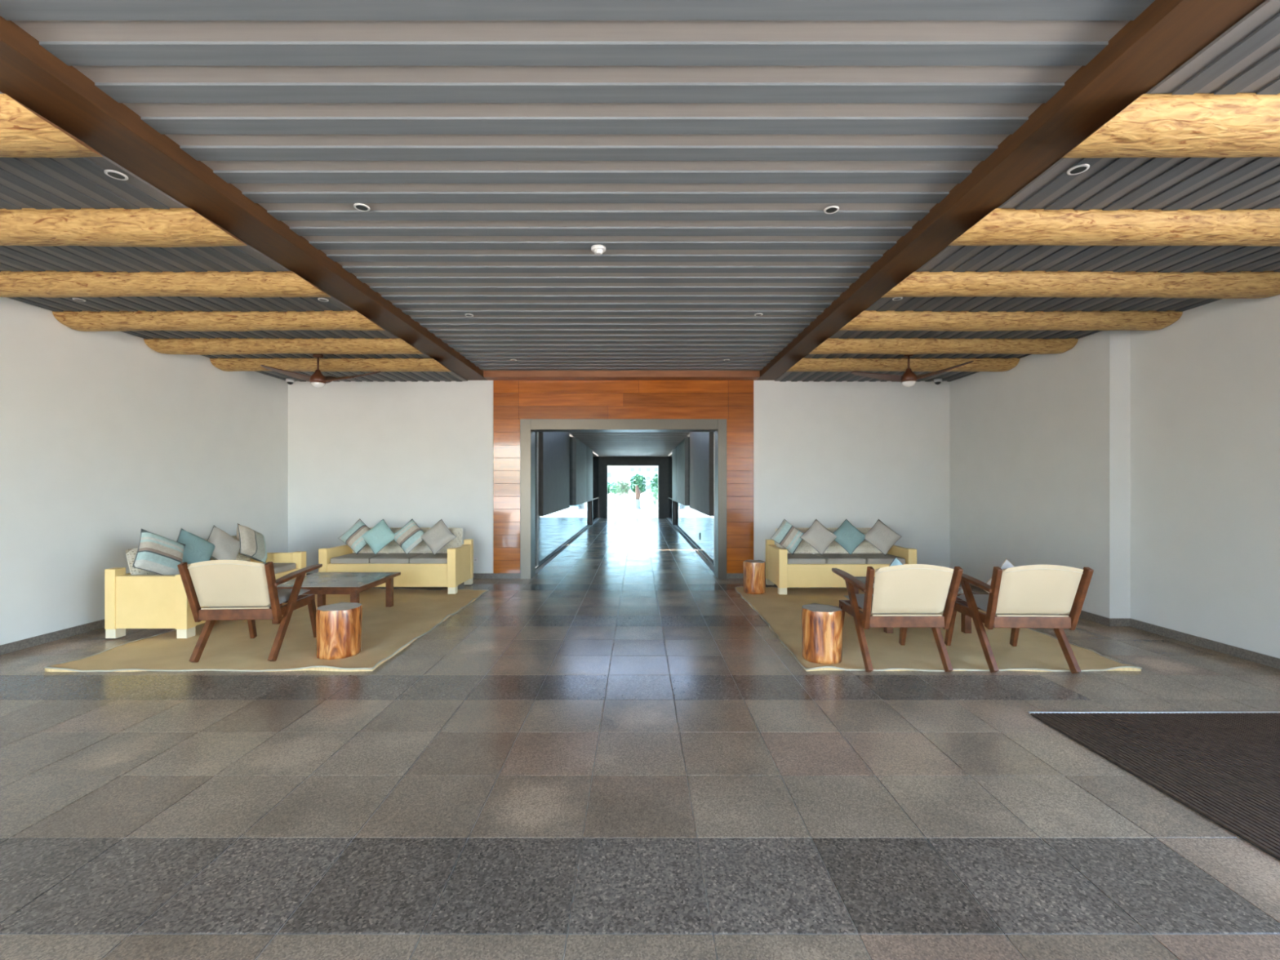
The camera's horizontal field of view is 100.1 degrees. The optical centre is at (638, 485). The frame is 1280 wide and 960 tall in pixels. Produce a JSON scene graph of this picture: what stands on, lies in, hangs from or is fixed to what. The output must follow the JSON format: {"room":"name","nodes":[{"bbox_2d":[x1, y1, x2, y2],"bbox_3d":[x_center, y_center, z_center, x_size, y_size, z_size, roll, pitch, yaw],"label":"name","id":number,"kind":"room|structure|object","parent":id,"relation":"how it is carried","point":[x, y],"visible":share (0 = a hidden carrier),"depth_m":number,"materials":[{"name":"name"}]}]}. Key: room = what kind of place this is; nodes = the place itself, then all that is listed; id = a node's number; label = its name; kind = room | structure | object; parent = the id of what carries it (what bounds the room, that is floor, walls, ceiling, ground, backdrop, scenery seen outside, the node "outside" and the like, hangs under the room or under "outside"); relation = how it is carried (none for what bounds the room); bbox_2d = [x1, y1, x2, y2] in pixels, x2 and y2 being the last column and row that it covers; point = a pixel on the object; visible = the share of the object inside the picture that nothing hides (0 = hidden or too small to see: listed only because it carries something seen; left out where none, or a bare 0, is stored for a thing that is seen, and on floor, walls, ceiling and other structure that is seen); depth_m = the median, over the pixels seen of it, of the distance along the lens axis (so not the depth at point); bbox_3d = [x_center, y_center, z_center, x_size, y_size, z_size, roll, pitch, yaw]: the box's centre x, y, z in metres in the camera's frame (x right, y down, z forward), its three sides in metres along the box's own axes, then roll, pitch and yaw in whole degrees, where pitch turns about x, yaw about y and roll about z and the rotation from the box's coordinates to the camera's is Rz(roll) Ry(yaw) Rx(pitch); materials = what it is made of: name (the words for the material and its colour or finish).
{"room":"hotel lobby","nodes":[
{"label":"hotel lobby","id":0,"kind":"room"},
{"bbox_2d":[0,297,288,644],"bbox_3d":[-5.810,-0.285,2.780,0.300,3.670,12.360,0,0,0],"label":"wall","id":1,"kind":"structure","parent":0,"point":[106,437],"depth_m":5.67,"materials":[{"name":"paint"}]},
{"bbox_2d":[0,618,104,655],"bbox_3d":[-5.652,1.458,2.630,0.015,0.085,12.060,0,0,0],"label":"baseboard","id":2,"kind":"structure","parent":1,"relation":"attached to","point":[12,646],"depth_m":5.14,"materials":[{"name":"stone"}]},
{"bbox_2d":[0,91,467,382],"bbox_3d":[-4.232,-1.899,2.780,2.955,0.442,12.360,0,0,0],"label":"ceiling","id":3,"kind":"structure","parent":0,"point":[37,183],"depth_m":4.03,"materials":[{"name":"metal"}]},
{"bbox_2d":[0,93,102,157],"bbox_3d":[-4.095,-1.613,2.471,3.130,0.142,0.369,0,0,0],"label":"log beam","id":4,"kind":"structure","parent":3,"relation":"attached to","point":[24,132],"depth_m":2.41,"materials":[{"name":"beige wood"}]},
{"bbox_2d":[71,297,85,302],"bbox_3d":[-5.040,-1.673,4.830,0.086,0.007,0.086,0,0,0],"label":"recessed light","id":5,"kind":"object","parent":3,"relation":"in","point":[74,299],"visible":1,"depth_m":4.83,"materials":[{"name":"white plastic"}]},
{"bbox_2d":[103,169,128,180],"bbox_3d":[-2.815,-1.673,2.890,0.094,0.007,0.094,0,0,0],"label":"recessed light","id":6,"kind":"object","parent":3,"relation":"in","point":[113,174],"visible":1,"depth_m":2.89,"materials":[{"name":"white plastic"}]},
{"bbox_2d":[0,208,247,247],"bbox_3d":[-4.095,-1.613,3.426,3.130,0.141,0.355,0,0,0],"label":"log beam","id":7,"kind":"structure","parent":3,"relation":"attached to","point":[90,227],"depth_m":3.31,"materials":[{"name":"beige wood"}]},
{"bbox_2d":[0,270,330,297],"bbox_3d":[-4.095,-1.615,4.374,3.130,0.138,0.353,0,0,0],"label":"log beam","id":8,"kind":"structure","parent":3,"relation":"attached to","point":[46,283],"depth_m":4.25,"materials":[{"name":"beige wood"}]},
{"bbox_2d":[52,310,385,331],"bbox_3d":[-4.095,-1.614,5.337,3.130,0.140,0.363,0,0,0],"label":"log beam","id":9,"kind":"structure","parent":3,"relation":"attached to","point":[326,320],"depth_m":5.21,"materials":[{"name":"beige wood"}]},
{"bbox_2d":[143,337,423,355],"bbox_3d":[-4.095,-1.612,6.293,3.130,0.144,0.368,0,0,0],"label":"log beam","id":10,"kind":"structure","parent":3,"relation":"attached to","point":[185,346],"depth_m":6.16,"materials":[{"name":"beige wood"}]},
{"bbox_2d":[285,378,294,384],"bbox_3d":[-5.490,-1.634,8.450,0.124,0.088,0.124,0,0,0],"label":"security camera","id":11,"kind":"object","parent":3,"relation":"attached to","point":[290,381],"visible":1,"depth_m":8.41,"materials":[{"name":"white plastic"}]},
{"bbox_2d":[260,353,380,388],"bbox_3d":[-4.137,-1.463,7.011,0.910,0.430,1.122,0,0,37],"label":"ceiling fan","id":12,"kind":"object","parent":3,"relation":"hanging from","point":[317,380],"visible":0.99,"depth_m":6.83,"materials":[{"name":"brown metal"}]},
{"bbox_2d":[317,297,328,302],"bbox_3d":[-2.840,-1.673,4.830,0.086,0.007,0.086,0,0,0],"label":"recessed light","id":13,"kind":"object","parent":3,"relation":"in","point":[318,299],"visible":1,"depth_m":4.83,"materials":[{"name":"white plastic"}]},
{"bbox_2d":[209,357,451,371],"bbox_3d":[-4.095,-1.614,7.247,3.130,0.140,0.361,0,0,0],"label":"log beam","id":14,"kind":"structure","parent":3,"relation":"attached to","point":[233,364],"depth_m":7.11,"materials":[{"name":"brown wood"}]},
{"bbox_2d":[535,431,599,568],"bbox_3d":[-1.880,-0.020,17.000,0.260,3.040,16.000,0,0,0],"label":"wall","id":15,"kind":"structure","parent":0,"point":[566,469],"depth_m":12.45,"materials":[{"name":"clear glass"}]},
{"bbox_2d":[0,0,1155,370],"bbox_3d":[-0.278,-1.954,2.229,4.955,0.331,13.462,0,0,0],"label":"ceiling","id":16,"kind":"structure","parent":0,"point":[488,145],"depth_m":2.67,"materials":[{"name":"metal"}]},
{"bbox_2d":[353,203,369,211],"bbox_3d":[-1.775,-1.784,3.440,0.094,0.007,0.094,0,0,0],"label":"recessed light","id":17,"kind":"object","parent":16,"relation":"in","point":[360,206],"visible":1,"depth_m":3.43,"materials":[{"name":"white plastic"}]},
{"bbox_2d":[464,313,473,316],"bbox_3d":[-1.775,-1.784,5.620,0.086,0.007,0.086,0,0,0],"label":"recessed light","id":18,"kind":"object","parent":16,"relation":"in","point":[466,314],"visible":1,"depth_m":5.62,"materials":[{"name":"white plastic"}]},
{"bbox_2d":[591,244,605,255],"bbox_3d":[-0.300,-1.764,4.030,0.110,0.048,0.110,0,0,0],"label":"smoke detector","id":19,"kind":"object","parent":16,"relation":"attached to","point":[598,250],"visible":1,"depth_m":4.00,"materials":[{"name":"white plastic"}]},
{"bbox_2d":[823,205,839,213],"bbox_3d":[1.250,-1.784,3.470,0.094,0.007,0.094,0,0,0],"label":"recessed light","id":20,"kind":"object","parent":16,"relation":"in","point":[832,209],"visible":1,"depth_m":3.46,"materials":[{"name":"white plastic"}]},
{"bbox_2d":[288,380,949,573],"bbox_3d":[-0.055,-0.285,8.810,11.210,3.670,0.300,0,0,0],"label":"wall","id":21,"kind":"structure","parent":0,"point":[864,453],"depth_m":8.66,"materials":[{"name":"paint"}]},
{"bbox_2d":[0,15,487,380],"bbox_3d":[-2.592,-1.768,2.630,0.325,0.135,12.060,0,0,0],"label":"beam","id":22,"kind":"structure","parent":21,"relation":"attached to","point":[30,74],"depth_m":2.91,"materials":[{"name":"brown wood"}]},
{"bbox_2d":[473,557,477,562],"bbox_3d":[-2.655,1.200,8.652,0.120,0.080,0.015,0,0,0],"label":"wall socket","id":23,"kind":"object","parent":21,"relation":"attached to","point":[475,559],"visible":0.54,"depth_m":8.65,"materials":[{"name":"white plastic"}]},
{"bbox_2d":[306,573,743,578],"bbox_3d":[-0.315,1.458,8.652,10.660,0.085,0.015,0,0,0],"label":"baseboard","id":24,"kind":"structure","parent":21,"relation":"attached to","point":[476,575],"depth_m":8.64,"materials":[{"name":"stone"}]},
{"bbox_2d":[483,370,759,380],"bbox_3d":[-0.263,-1.768,8.530,4.335,0.135,0.260,0,0,0],"label":"trim","id":25,"kind":"structure","parent":21,"relation":"attached to","point":[488,375],"depth_m":8.40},
{"bbox_2d":[493,380,753,573],"bbox_3d":[-0.240,-0.142,8.664,4.200,3.115,0.052,0,0,0],"label":"wall paneling","id":26,"kind":"structure","parent":21,"relation":"attached to","point":[513,401],"depth_m":8.64,"materials":[{"name":"brown wood"}]},
{"bbox_2d":[520,418,726,578],"bbox_3d":[-0.240,0.215,8.803,3.320,2.570,0.375,0,0,0],"label":"door frame","id":27,"kind":"structure","parent":21,"relation":"in","point":[528,427],"depth_m":8.62,"materials":[{"name":"metal"}]},
{"bbox_2d":[756,0,1265,380],"bbox_3d":[2.053,-1.768,2.630,0.295,0.135,12.060,0,0,0],"label":"beam","id":28,"kind":"structure","parent":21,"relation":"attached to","point":[1166,34],"depth_m":2.60,"materials":[{"name":"brown wood"}]},
{"bbox_2d":[568,431,689,456],"bbox_3d":[-0.225,-1.670,17.130,3.650,0.660,16.340,0,0,0],"label":"ceiling","id":29,"kind":"structure","parent":0,"point":[602,443],"depth_m":16.49,"materials":[{"name":"grey paint"}]},
{"bbox_2d":[598,456,668,517],"bbox_3d":[-0.225,-0.045,25.150,3.650,3.090,0.300,0,0,0],"label":"wall","id":30,"kind":"structure","parent":0,"point":[662,462],"depth_m":25.00,"materials":[{"name":"black paint"}]},
{"bbox_2d":[0,506,1279,959],"bbox_3d":[0.000,1.530,17.300,28.000,0.060,41.400,0,0,0],"label":"floor","id":31,"kind":"structure","parent":0,"point":[561,767],"depth_m":2.54,"materials":[{"name":"tile"}]},
{"bbox_2d":[43,587,488,671],"bbox_3d":[-3.470,1.478,5.992,2.694,0.044,3.397,0,0,0],"label":"rug","id":32,"kind":"object","parent":31,"relation":"on","point":[386,632],"visible":0.73,"depth_m":5.04,"materials":[{"name":"wicker"}]},
{"bbox_2d":[104,535,306,638],"bbox_3d":[-4.790,1.060,6.150,0.800,0.855,1.880,0,0,0],"label":"sofa","id":33,"kind":"object","parent":32,"relation":"on","point":[140,598],"visible":0.38,"depth_m":5.22,"materials":[{"name":"yellow paint"}]},
{"bbox_2d":[132,528,185,574],"bbox_3d":[-4.870,0.710,5.460,0.263,0.557,0.572,0,0,21],"label":"throw pillow","id":34,"kind":"object","parent":33,"relation":"on","point":[156,553],"visible":0.88,"depth_m":5.38,"materials":[{"name":"fabric"}]},
{"bbox_2d":[176,528,214,564],"bbox_3d":[-4.899,0.728,5.899,0.248,0.521,0.544,0,0,25],"label":"throw pillow","id":35,"kind":"object","parent":33,"relation":"on","point":[197,549],"visible":0.62,"depth_m":5.87,"materials":[{"name":"teal fabric"}]},
{"bbox_2d":[206,525,239,559],"bbox_3d":[-4.871,0.726,6.280,0.260,0.525,0.538,0,0,-14],"label":"throw pillow","id":36,"kind":"object","parent":33,"relation":"on","point":[227,547],"visible":0.62,"depth_m":6.23,"materials":[{"name":"beige fabric"}]},
{"bbox_2d":[236,523,266,563],"bbox_3d":[-4.800,0.725,6.660,0.248,0.527,0.550,0,0,5],"label":"throw pillow","id":37,"kind":"object","parent":33,"relation":"on","point":[252,543],"visible":0.98,"depth_m":6.57,"materials":[{"name":"grey fabric"}]},
{"bbox_2d":[262,563,296,573],"bbox_3d":[-4.742,1.044,6.697,0.615,0.087,0.539,0,0,0],"label":"seat cushion","id":38,"kind":"object","parent":33,"relation":"on","point":[279,568],"depth_m":6.75,"materials":[{"name":"beige fabric"}]},
{"bbox_2d":[177,560,322,662],"bbox_3d":[-3.442,1.057,4.848,0.774,0.888,0.870,0,0,-3],"label":"armchair","id":39,"kind":"object","parent":32,"relation":"on","point":[231,589],"visible":1,"depth_m":4.53,"materials":[{"name":"beige fabric"}]},
{"bbox_2d":[271,572,400,624],"bbox_3d":[-3.485,1.286,6.200,1.030,0.409,1.000,0,0,0],"label":"coffee table","id":40,"kind":"object","parent":32,"relation":"on","point":[321,584],"visible":0.75,"depth_m":6.09,"materials":[{"name":"brown wood"}]},
{"bbox_2d":[315,602,362,659],"bbox_3d":[-2.654,1.280,4.759,0.362,0.420,0.357,0,0,0],"label":"stool","id":41,"kind":"object","parent":32,"relation":"on","point":[338,625],"visible":1,"depth_m":4.62,"materials":[{"name":"brown wood"}]},
{"bbox_2d":[318,527,473,594],"bbox_3d":[-3.448,1.060,7.750,1.880,0.855,0.800,0,0,0],"label":"sofa","id":42,"kind":"object","parent":32,"relation":"on","point":[452,566],"visible":0.6,"depth_m":7.39,"materials":[{"name":"yellow paint"}]},
{"bbox_2d":[337,518,370,554],"bbox_3d":[-4.060,0.736,7.771,0.518,0.504,0.241,0,0,12],"label":"throw pillow","id":43,"kind":"object","parent":42,"relation":"on","point":[353,538],"visible":0.88,"depth_m":7.70,"materials":[{"name":"fabric"}]},
{"bbox_2d":[330,552,386,563],"bbox_3d":[-3.995,1.044,7.702,0.539,0.087,0.615,0,0,0],"label":"seat cushion","id":44,"kind":"object","parent":42,"relation":"on","point":[361,557],"depth_m":7.42,"materials":[{"name":"beige fabric"}]},
{"bbox_2d":[362,518,395,555],"bbox_3d":[-3.730,0.735,7.715,0.513,0.506,0.251,0,0,24],"label":"throw pillow","id":45,"kind":"object","parent":42,"relation":"on","point":[379,536],"visible":1,"depth_m":7.66,"materials":[{"name":"teal fabric"}]},
{"bbox_2d":[369,553,423,563],"bbox_3d":[-3.448,1.044,7.702,0.539,0.087,0.615,0,0,0],"label":"seat cushion","id":46,"kind":"object","parent":42,"relation":"on","point":[384,557],"depth_m":7.42,"materials":[{"name":"beige fabric"}]},
{"bbox_2d":[393,519,424,554],"bbox_3d":[-3.310,0.735,7.751,0.514,0.506,0.249,0,0,18],"label":"throw pillow","id":47,"kind":"object","parent":42,"relation":"on","point":[408,536],"visible":0.96,"depth_m":7.69,"materials":[{"name":"fabric"}]},
{"bbox_2d":[408,553,447,563],"bbox_3d":[-2.901,1.044,7.702,0.539,0.087,0.615,0,0,0],"label":"seat cushion","id":48,"kind":"object","parent":42,"relation":"on","point":[421,557],"depth_m":7.40,"materials":[{"name":"beige fabric"}]},
{"bbox_2d":[421,519,456,555],"bbox_3d":[-2.880,0.735,7.700,0.518,0.506,0.248,0,0,26],"label":"throw pillow","id":49,"kind":"object","parent":42,"relation":"on","point":[437,536],"visible":1,"depth_m":7.64,"materials":[{"name":"beige fabric"}]},
{"bbox_2d":[608,481,621,511],"bbox_3d":[-1.354,0.662,30.990,0.729,1.795,0.807,0,0,0],"label":"tree","id":50,"kind":"object","parent":31,"relation":"on","point":[611,490],"visible":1,"depth_m":30.96,"materials":[{"name":"green plant"}]},
{"bbox_2d":[633,484,641,509],"bbox_3d":[-0.050,0.725,34.400,0.520,1.570,0.520,0,0,0],"label":"sculpture","id":51,"kind":"object","parent":31,"relation":"on","point":[637,494],"visible":1,"depth_m":34.29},
{"bbox_2d":[648,486,657,510],"bbox_3d":[1.046,0.806,33.005,0.869,1.509,0.862,0,0,0],"label":"tree","id":52,"kind":"object","parent":31,"relation":"on","point":[654,495],"visible":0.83,"depth_m":32.95,"materials":[{"name":"green plant"}]},
{"bbox_2d":[734,586,1142,671],"bbox_3d":[2.734,1.479,6.067,2.774,0.040,3.522,0,0,0],"label":"rug","id":53,"kind":"object","parent":31,"relation":"on","point":[1035,651],"visible":0.58,"depth_m":5.01,"materials":[{"name":"wicker"}]},
{"bbox_2d":[742,560,765,594],"bbox_3d":[1.624,1.272,7.499,0.308,0.436,0.311,0,0,0],"label":"stool","id":54,"kind":"object","parent":53,"relation":"on","point":[754,571],"visible":1,"depth_m":7.37,"materials":[{"name":"brown wood"}]},
{"bbox_2d":[801,603,842,664],"bbox_3d":[1.582,1.270,4.626,0.334,0.440,0.325,0,0,0],"label":"stool","id":55,"kind":"object","parent":53,"relation":"on","point":[821,624],"visible":1,"depth_m":4.50,"materials":[{"name":"brown wood"}]},
{"bbox_2d":[765,528,916,594],"bbox_3d":[2.860,1.060,7.710,1.880,0.855,0.800,0,0,0],"label":"sofa","id":56,"kind":"object","parent":53,"relation":"on","point":[806,568],"visible":0.6,"depth_m":7.36,"materials":[{"name":"yellow paint"}]},
{"bbox_2d":[769,519,804,555],"bbox_3d":[2.165,0.736,7.732,0.524,0.504,0.240,0,0,11],"label":"throw pillow","id":57,"kind":"object","parent":56,"relation":"on","point":[787,535],"visible":0.94,"depth_m":7.67,"materials":[{"name":"fabric"}]},
{"bbox_2d":[787,553,826,564],"bbox_3d":[2.313,1.044,7.662,0.539,0.087,0.615,0,0,0],"label":"seat cushion","id":58,"kind":"object","parent":56,"relation":"on","point":[797,558],"depth_m":7.37,"materials":[{"name":"beige fabric"}]},
{"bbox_2d":[800,519,836,555],"bbox_3d":[2.585,0.735,7.674,0.515,0.506,0.247,0,0,21],"label":"throw pillow","id":59,"kind":"object","parent":56,"relation":"on","point":[817,535],"visible":1,"depth_m":7.62,"materials":[{"name":"beige fabric"}]},
{"bbox_2d":[814,553,866,564],"bbox_3d":[2.860,1.044,7.662,0.539,0.087,0.615,0,0,0],"label":"seat cushion","id":60,"kind":"object","parent":56,"relation":"on","point":[829,558],"depth_m":7.37,"materials":[{"name":"beige fabric"}]},
{"bbox_2d":[833,518,865,555],"bbox_3d":[3.021,0.735,7.712,0.521,0.506,0.249,0,0,23],"label":"throw pillow","id":61,"kind":"object","parent":56,"relation":"on","point":[848,536],"visible":0.98,"depth_m":7.65,"materials":[{"name":"teal fabric"}]},
{"bbox_2d":[851,553,905,564],"bbox_3d":[3.407,1.044,7.662,0.539,0.087,0.615,0,0,0],"label":"seat cushion","id":62,"kind":"object","parent":56,"relation":"on","point":[869,558],"depth_m":7.41,"materials":[{"name":"beige fabric"}]},
{"bbox_2d":[864,519,902,555],"bbox_3d":[3.480,0.736,7.660,0.517,0.505,0.242,0,0,26],"label":"throw pillow","id":63,"kind":"object","parent":56,"relation":"on","point":[880,535],"visible":1,"depth_m":7.60,"materials":[{"name":"beige fabric"}]},
{"bbox_2d":[831,564,963,671],"bbox_3d":[2.170,1.059,4.614,0.774,0.888,0.870,0,0,0],"label":"armchair","id":64,"kind":"object","parent":53,"relation":"on","point":[904,597],"visible":0.98,"depth_m":4.29,"materials":[{"name":"beige fabric"}]},
{"bbox_2d":[872,556,903,588],"bbox_3d":[2.170,0.835,4.459,0.479,0.475,0.176,0,0,-12],"label":"throw pillow","id":65,"kind":"object","parent":64,"relation":"on","point":[895,562],"visible":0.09,"depth_m":4.49,"materials":[{"name":"teal fabric"}]},
{"bbox_2d":[843,576,980,633],"bbox_3d":[2.930,1.286,5.860,0.980,0.409,1.040,0,0,0],"label":"coffee table","id":66,"kind":"object","parent":53,"relation":"on","point":[966,621],"visible":0.11,"depth_m":5.41,"materials":[{"name":"brown wood"}]},
{"bbox_2d":[944,564,1093,673],"bbox_3d":[3.176,1.059,4.593,0.774,0.888,0.870,0,0,2],"label":"armchair","id":67,"kind":"object","parent":53,"relation":"on","point":[1030,596],"visible":0.88,"depth_m":4.27,"materials":[{"name":"beige fabric"}]},
{"bbox_2d":[983,558,1014,599],"bbox_3d":[3.100,0.850,4.459,0.477,0.475,0.177,0,0,-11],"label":"throw pillow","id":68,"kind":"object","parent":67,"relation":"on","point":[1006,564],"visible":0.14,"depth_m":4.48,"materials":[{"name":"white fabric"}]},
{"bbox_2d":[1028,711,1279,860],"bbox_3d":[3.882,1.493,1.463,2.635,0.014,4.126,0,0,0],"label":"floor mat","id":69,"kind":"object","parent":31,"relation":"on","point":[1224,766],"visible":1,"depth_m":2.97,"materials":[{"name":"carpet"}]},
{"bbox_2d":[667,431,715,568],"bbox_3d":[1.430,-0.020,17.000,0.260,3.040,16.000,0,0,0],"label":"wall","id":70,"kind":"structure","parent":0,"point":[691,463],"depth_m":12.47,"materials":[{"name":"clear glass"}]},
{"bbox_2d":[774,0,1279,382],"bbox_3d":[3.750,-1.899,2.780,3.100,0.442,12.360,0,0,0],"label":"ceiling","id":71,"kind":"structure","parent":0,"point":[1245,58],"depth_m":3.22,"materials":[{"name":"metal"}]},
{"bbox_2d":[892,297,902,300],"bbox_3d":[2.320,-1.673,4.800,0.086,0.007,0.086,0,0,0],"label":"recessed light","id":72,"kind":"object","parent":71,"relation":"in","point":[895,298],"visible":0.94,"depth_m":4.79,"materials":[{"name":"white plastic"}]},
{"bbox_2d":[786,357,1019,372],"bbox_3d":[3.515,-1.613,7.241,3.030,0.143,0.362,0,0,0],"label":"log beam","id":73,"kind":"structure","parent":71,"relation":"attached to","point":[805,364],"depth_m":7.11,"materials":[{"name":"brown wood"}]},
{"bbox_2d":[851,354,973,386],"bbox_3d":[3.498,-1.463,6.983,1.239,0.430,0.862,0,0,0],"label":"ceiling fan","id":74,"kind":"object","parent":71,"relation":"hanging from","point":[908,379],"visible":0.91,"depth_m":6.76,"materials":[{"name":"brown metal"}]},
{"bbox_2d":[933,378,942,384],"bbox_3d":[4.720,-1.634,8.450,0.124,0.088,0.124,0,0,0],"label":"security camera","id":75,"kind":"object","parent":71,"relation":"attached to","point":[937,381],"visible":1,"depth_m":8.41,"materials":[{"name":"white plastic"}]},
{"bbox_2d":[808,337,1078,354],"bbox_3d":[3.515,-1.613,6.291,3.030,0.141,0.352,0,0,0],"label":"log beam","id":76,"kind":"structure","parent":71,"relation":"attached to","point":[831,345],"depth_m":6.16,"materials":[{"name":"beige wood"}]},
{"bbox_2d":[839,310,1182,331],"bbox_3d":[3.625,-1.615,5.338,3.250,0.139,0.361,0,0,0],"label":"log beam","id":77,"kind":"structure","parent":71,"relation":"attached to","point":[943,321],"depth_m":5.21,"materials":[{"name":"beige wood"}]},
{"bbox_2d":[1066,164,1089,175],"bbox_3d":[2.330,-1.673,2.840,0.094,0.007,0.094,0,0,0],"label":"recessed light","id":78,"kind":"object","parent":71,"relation":"in","point":[1081,168],"visible":1,"depth_m":2.83,"materials":[{"name":"white plastic"}]},
{"bbox_2d":[880,271,1279,298],"bbox_3d":[3.625,-1.613,4.381,3.250,0.141,0.368,0,0,0],"label":"log beam","id":79,"kind":"structure","parent":71,"relation":"attached to","point":[1065,284],"depth_m":4.25,"materials":[{"name":"beige wood"}]},
{"bbox_2d":[947,208,1279,246],"bbox_3d":[3.625,-1.616,3.423,3.250,0.136,0.345,0,0,0],"label":"log beam","id":80,"kind":"structure","parent":71,"relation":"attached to","point":[1002,226],"depth_m":3.31,"materials":[{"name":"beige wood"}]},
{"bbox_2d":[1062,93,1279,158],"bbox_3d":[3.625,-1.613,2.467,3.250,0.142,0.364,0,0,0],"label":"log beam","id":81,"kind":"structure","parent":71,"relation":"attached to","point":[1165,125],"depth_m":2.37,"materials":[{"name":"beige wood"}]},
{"bbox_2d":[949,294,1279,658],"bbox_3d":[5.290,-0.285,5.430,0.520,3.670,7.060,0,0,0],"label":"wall","id":82,"kind":"structure","parent":0,"point":[1148,461],"depth_m":5.55,"materials":[{"name":"paint"}]},
{"bbox_2d":[968,582,1279,669],"bbox_3d":[5.133,1.458,5.280,0.235,0.085,6.760,0,0,0],"label":"baseboard","id":83,"kind":"structure","parent":82,"relation":"attached to","point":[1274,662],"depth_m":5.10,"materials":[{"name":"stone"}]},
{"label":"outside","id":84,"kind":"structure","parent":0,"visible":0},
{"bbox_2d":[607,491,657,502],"bbox_3d":[0.000,1.680,60.000,180.000,0.240,260.000,0,0,0],"label":"ground","id":85,"kind":"structure","parent":84,"point":[629,498],"depth_m":65.49,"materials":[{"name":"white"}]},
{"bbox_2d":[607,481,610,494],"bbox_3d":[-3.390,0.500,50.686,1.785,2.120,1.755,0,0,17],"label":"tree","id":86,"kind":"object","parent":85,"relation":"on","point":[608,483],"visible":0.07,"depth_m":50.53,"materials":[{"name":"green plant"}]},
{"bbox_2d":[607,467,616,488],"bbox_3d":[-13.000,-1.190,123.900,15.400,5.500,8.200,0,0,0],"label":"building","id":87,"kind":"structure","parent":85,"relation":"on","point":[611,471],"depth_m":120.01,"materials":[{"name":"white"}]},
{"bbox_2d":[613,480,630,501],"bbox_3d":[-1.624,0.497,52.950,1.770,2.127,1.710,0,0,0],"label":"tree","id":88,"kind":"object","parent":85,"relation":"on","point":[624,491],"visible":0.73,"depth_m":52.61,"materials":[{"name":"green plant"}]},
{"bbox_2d":[629,473,647,493],"bbox_3d":[-0.029,0.170,52.391,1.886,2.781,1.805,0,0,0],"label":"tree","id":89,"kind":"object","parent":85,"relation":"on","point":[637,479],"visible":0.85,"depth_m":52.10,"materials":[{"name":"green plant"}]},
{"bbox_2d":[628,466,657,491],"bbox_3d":[2.500,-1.890,138.900,10.400,6.900,8.200,0,0,0],"label":"building","id":90,"kind":"structure","parent":85,"relation":"on","point":[648,472],"depth_m":134.99,"materials":[{"name":"white"}]},
{"bbox_2d":[648,473,657,494],"bbox_3d":[1.898,0.174,51.656,1.955,2.773,1.788,0,0,0],"label":"tree","id":91,"kind":"object","parent":85,"relation":"on","point":[653,483],"visible":0.43,"depth_m":51.38,"materials":[{"name":"green plant"}]},
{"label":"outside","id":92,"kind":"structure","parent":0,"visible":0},
{"bbox_2d":[607,502,657,506],"bbox_3d":[0.000,1.544,43.000,40.000,0.028,8.000,0,0,0],"label":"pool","id":93,"kind":"object","parent":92,"point":[609,504],"depth_m":42.50,"materials":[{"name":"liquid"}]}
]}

